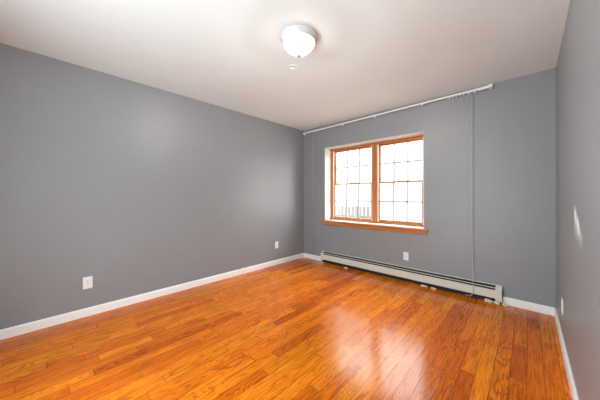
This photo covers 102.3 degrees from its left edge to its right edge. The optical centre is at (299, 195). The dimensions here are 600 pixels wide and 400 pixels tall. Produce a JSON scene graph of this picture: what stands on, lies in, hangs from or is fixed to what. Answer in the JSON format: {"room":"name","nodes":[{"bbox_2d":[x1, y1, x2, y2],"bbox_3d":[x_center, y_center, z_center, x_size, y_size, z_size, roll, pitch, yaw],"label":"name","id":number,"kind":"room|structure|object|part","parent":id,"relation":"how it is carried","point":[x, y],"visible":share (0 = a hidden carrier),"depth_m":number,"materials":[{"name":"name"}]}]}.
{"room":"empty bedroom","nodes":[
{"label":"empty bedroom","id":0,"kind":"room"},
{"bbox_2d":[0,43,303,329],"bbox_3d":[-1.369,-0.040,3.364,0.300,2.440,4.494,0,0,43],"label":"wall","id":1,"kind":"structure","parent":0,"point":[135,188],"depth_m":2.57,"materials":[{"name":"grey paint"}]},
{"bbox_2d":[83,276,92,289],"bbox_3d":[-2.088,0.853,2.377,0.009,0.117,0.072,0,0,43],"label":"wall outlet","id":2,"kind":"object","parent":1,"relation":"attached to","point":[87,281],"visible":1,"depth_m":2.38,"materials":[{"name":"white plastic"}]},
{"bbox_2d":[0,253,303,339],"bbox_3d":[-1.317,1.140,3.191,0.014,0.080,4.074,0,0,43],"label":"baseboard","id":3,"kind":"structure","parent":1,"relation":"attached to","point":[13,331],"depth_m":2.57,"materials":[{"name":"white paint"}]},
{"bbox_2d":[0,0,570,130],"bbox_3d":[-0.102,-1.357,2.045,3.955,0.206,4.674,0,0,43],"label":"ceiling","id":4,"kind":"structure","parent":0,"point":[367,57],"depth_m":2.04,"materials":[{"name":"paint"}]},
{"bbox_2d":[280,24,317,57],"bbox_3d":[-0.007,-1.177,1.915,0.298,0.166,0.298,0,0,43],"label":"ceiling lamp","id":5,"kind":"object","parent":4,"relation":"attached to","point":[298,40],"visible":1,"depth_m":1.84,"materials":[{"name":"glass"}]},
{"bbox_3d":[-0.007,-1.169,1.915,0.242,0.084,0.242,0,0,43],"label":"lamp shade","id":6,"kind":"part","parent":5,"relation":"part of","materials":[{"name":"white glass"}]},
{"bbox_2d":[0,257,571,399],"bbox_3d":[-0.102,1.240,2.045,3.955,0.120,4.674,0,0,43],"label":"floor","id":7,"kind":"structure","parent":0,"point":[303,328],"depth_m":1.91,"materials":[{"name":"brown wood"}]},
{"bbox_2d":[336,140,422,221],"bbox_3d":[3.668,-0.845,10.480,12.250,5.649,7.120,0,0,43],"label":"sky","id":8,"kind":"structure","parent":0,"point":[415,148],"depth_m":6.74,"materials":[{"name":"white"}]},
{"bbox_2d":[304,68,555,307],"bbox_3d":[1.399,-0.040,3.635,3.355,2.440,0.300,0,0,43],"label":"wall","id":9,"kind":"structure","parent":0,"point":[490,154],"depth_m":2.82,"materials":[{"name":"grey paint"}]},
{"bbox_2d":[303,83,492,295],"bbox_3d":[1.196,-0.043,3.760,2.850,2.403,0.359,0,0,43],"label":"window","id":10,"kind":"structure","parent":9,"relation":"in","point":[376,145],"depth_m":3.85,"materials":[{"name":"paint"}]},
{"bbox_3d":[0.906,0.093,4.188,0.769,0.630,0.032,0,0,43],"label":"sash","id":11,"kind":"part","parent":10,"relation":"part of","materials":[{"name":"brown wood"}]},
{"bbox_3d":[0.930,-0.512,4.214,0.769,0.608,0.032,0,0,43],"label":"sash","id":12,"kind":"part","parent":10,"relation":"part of","materials":[{"name":"brown wood"}]},
{"bbox_3d":[0.906,0.093,4.188,0.701,0.630,0.032,0,0,43],"label":"sash rail","id":13,"kind":"part","parent":10,"relation":"part of","materials":[{"name":"brown wood"}]},
{"bbox_3d":[0.930,-0.512,4.214,0.701,0.608,0.032,0,0,43],"label":"sash rail","id":14,"kind":"part","parent":10,"relation":"part of","materials":[{"name":"brown wood"}]},
{"bbox_2d":[336,184,370,217],"bbox_3d":[0.909,0.086,4.192,0.701,0.572,0.008,0,0,43],"label":"grille","id":15,"kind":"object","parent":10,"relation":"attached to","point":[346,200],"depth_m":4.22,"materials":[{"name":"glass"}]},
{"bbox_2d":[337,150,370,182],"bbox_3d":[0.933,-0.512,4.217,0.701,0.564,0.008,0,0,43],"label":"grille","id":16,"kind":"object","parent":10,"relation":"attached to","point":[359,165],"depth_m":4.25,"materials":[{"name":"glass"}]},
{"bbox_3d":[1.525,-0.512,3.652,0.687,0.608,0.032,0,0,43],"label":"sash","id":17,"kind":"part","parent":10,"relation":"part of","materials":[{"name":"brown wood"}]},
{"bbox_3d":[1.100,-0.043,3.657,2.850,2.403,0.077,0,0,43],"label":"curtain rail","id":18,"kind":"part","parent":10,"relation":"part of","materials":[{"name":"white metal"}]},
{"bbox_3d":[1.501,0.093,3.627,0.687,0.630,0.032,0,0,43],"label":"sash","id":19,"kind":"part","parent":10,"relation":"part of","materials":[{"name":"brown wood"}]},
{"bbox_3d":[1.501,0.093,3.627,0.619,0.630,0.032,0,0,43],"label":"sash rail","id":20,"kind":"part","parent":10,"relation":"part of","materials":[{"name":"brown wood"}]},
{"bbox_2d":[380,182,421,220],"bbox_3d":[1.504,0.086,3.631,0.619,0.572,0.008,0,0,43],"label":"grille","id":21,"kind":"object","parent":10,"relation":"attached to","point":[392,201],"depth_m":3.70,"materials":[{"name":"glass"}]},
{"bbox_3d":[1.525,-0.512,3.652,0.619,0.608,0.032,0,0,43],"label":"sash rail","id":22,"kind":"part","parent":10,"relation":"part of","materials":[{"name":"brown wood"}]},
{"bbox_2d":[381,142,422,180],"bbox_3d":[1.528,-0.512,3.656,0.619,0.564,0.008,0,0,43],"label":"grille","id":23,"kind":"object","parent":10,"relation":"attached to","point":[394,143],"depth_m":3.72,"materials":[{"name":"glass"}]},
{"bbox_3d":[1.973,-0.026,2.807,0.079,2.370,0.040,0,0,43],"label":"pull cord","id":24,"kind":"part","parent":10,"relation":"part of","materials":[{"name":"white plastic"}]},
{"bbox_2d":[403,252,408,260],"bbox_3d":[1.470,0.837,3.355,0.070,0.112,0.009,0,0,43],"label":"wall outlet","id":25,"kind":"object","parent":9,"relation":"attached to","point":[405,254],"visible":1,"depth_m":3.35,"materials":[{"name":"white plastic"}]},
{"bbox_2d":[321,251,501,302],"bbox_3d":[1.294,1.081,3.480,2.485,0.197,0.068,0,0,43],"label":"baseboard heater","id":26,"kind":"object","parent":9,"relation":"attached to","point":[482,290],"visible":1,"depth_m":3.19,"materials":[{"name":"beige metal"}]},
{"bbox_3d":[1.302,1.072,3.507,2.400,0.176,0.018,0,0,43],"label":"plate","id":27,"kind":"part","parent":26,"relation":"part of","materials":[{"name":"beige metal"}]},
{"bbox_2d":[304,253,553,315],"bbox_3d":[1.291,1.140,3.521,3.327,0.080,0.014,0,0,43],"label":"baseboard","id":28,"kind":"structure","parent":9,"relation":"attached to","point":[548,310],"depth_m":2.52,"materials":[{"name":"white paint"}]},
{"bbox_2d":[556,0,599,399],"bbox_3d":[1.289,-0.040,0.856,0.300,2.440,4.494,0,0,43],"label":"wall","id":29,"kind":"structure","parent":0,"point":[578,63],"depth_m":1.26,"materials":[{"name":"grey paint"}]},
{"bbox_2d":[561,297,562,313],"bbox_3d":[2.064,0.863,1.903,0.009,0.117,0.072,0,0,43],"label":"wall outlet","id":30,"kind":"object","parent":29,"relation":"attached to","point":[561,297],"visible":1,"depth_m":1.89,"materials":[{"name":"white plastic"}]},
{"bbox_2d":[554,308,578,399],"bbox_3d":[1.113,1.140,0.898,0.014,0.080,4.074,0,0,43],"label":"baseboard","id":31,"kind":"structure","parent":29,"relation":"attached to","point":[574,395],"depth_m":1.65,"materials":[{"name":"white paint"}]},
{"label":"outside","id":32,"kind":"structure","parent":0,"visible":0},
{"bbox_3d":[3.873,2.030,9.933,20.000,0.100,12.236,0,0,43],"label":"ground","id":33,"kind":"structure","parent":32,"visible":0},
{"bbox_2d":[336,205,370,218],"bbox_3d":[1.105,1.111,6.271,2.000,1.739,0.062,0,0,43],"label":"picket fence","id":34,"kind":"object","parent":33,"relation":"on","point":[364,212],"visible":0.2,"depth_m":5.97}
]}

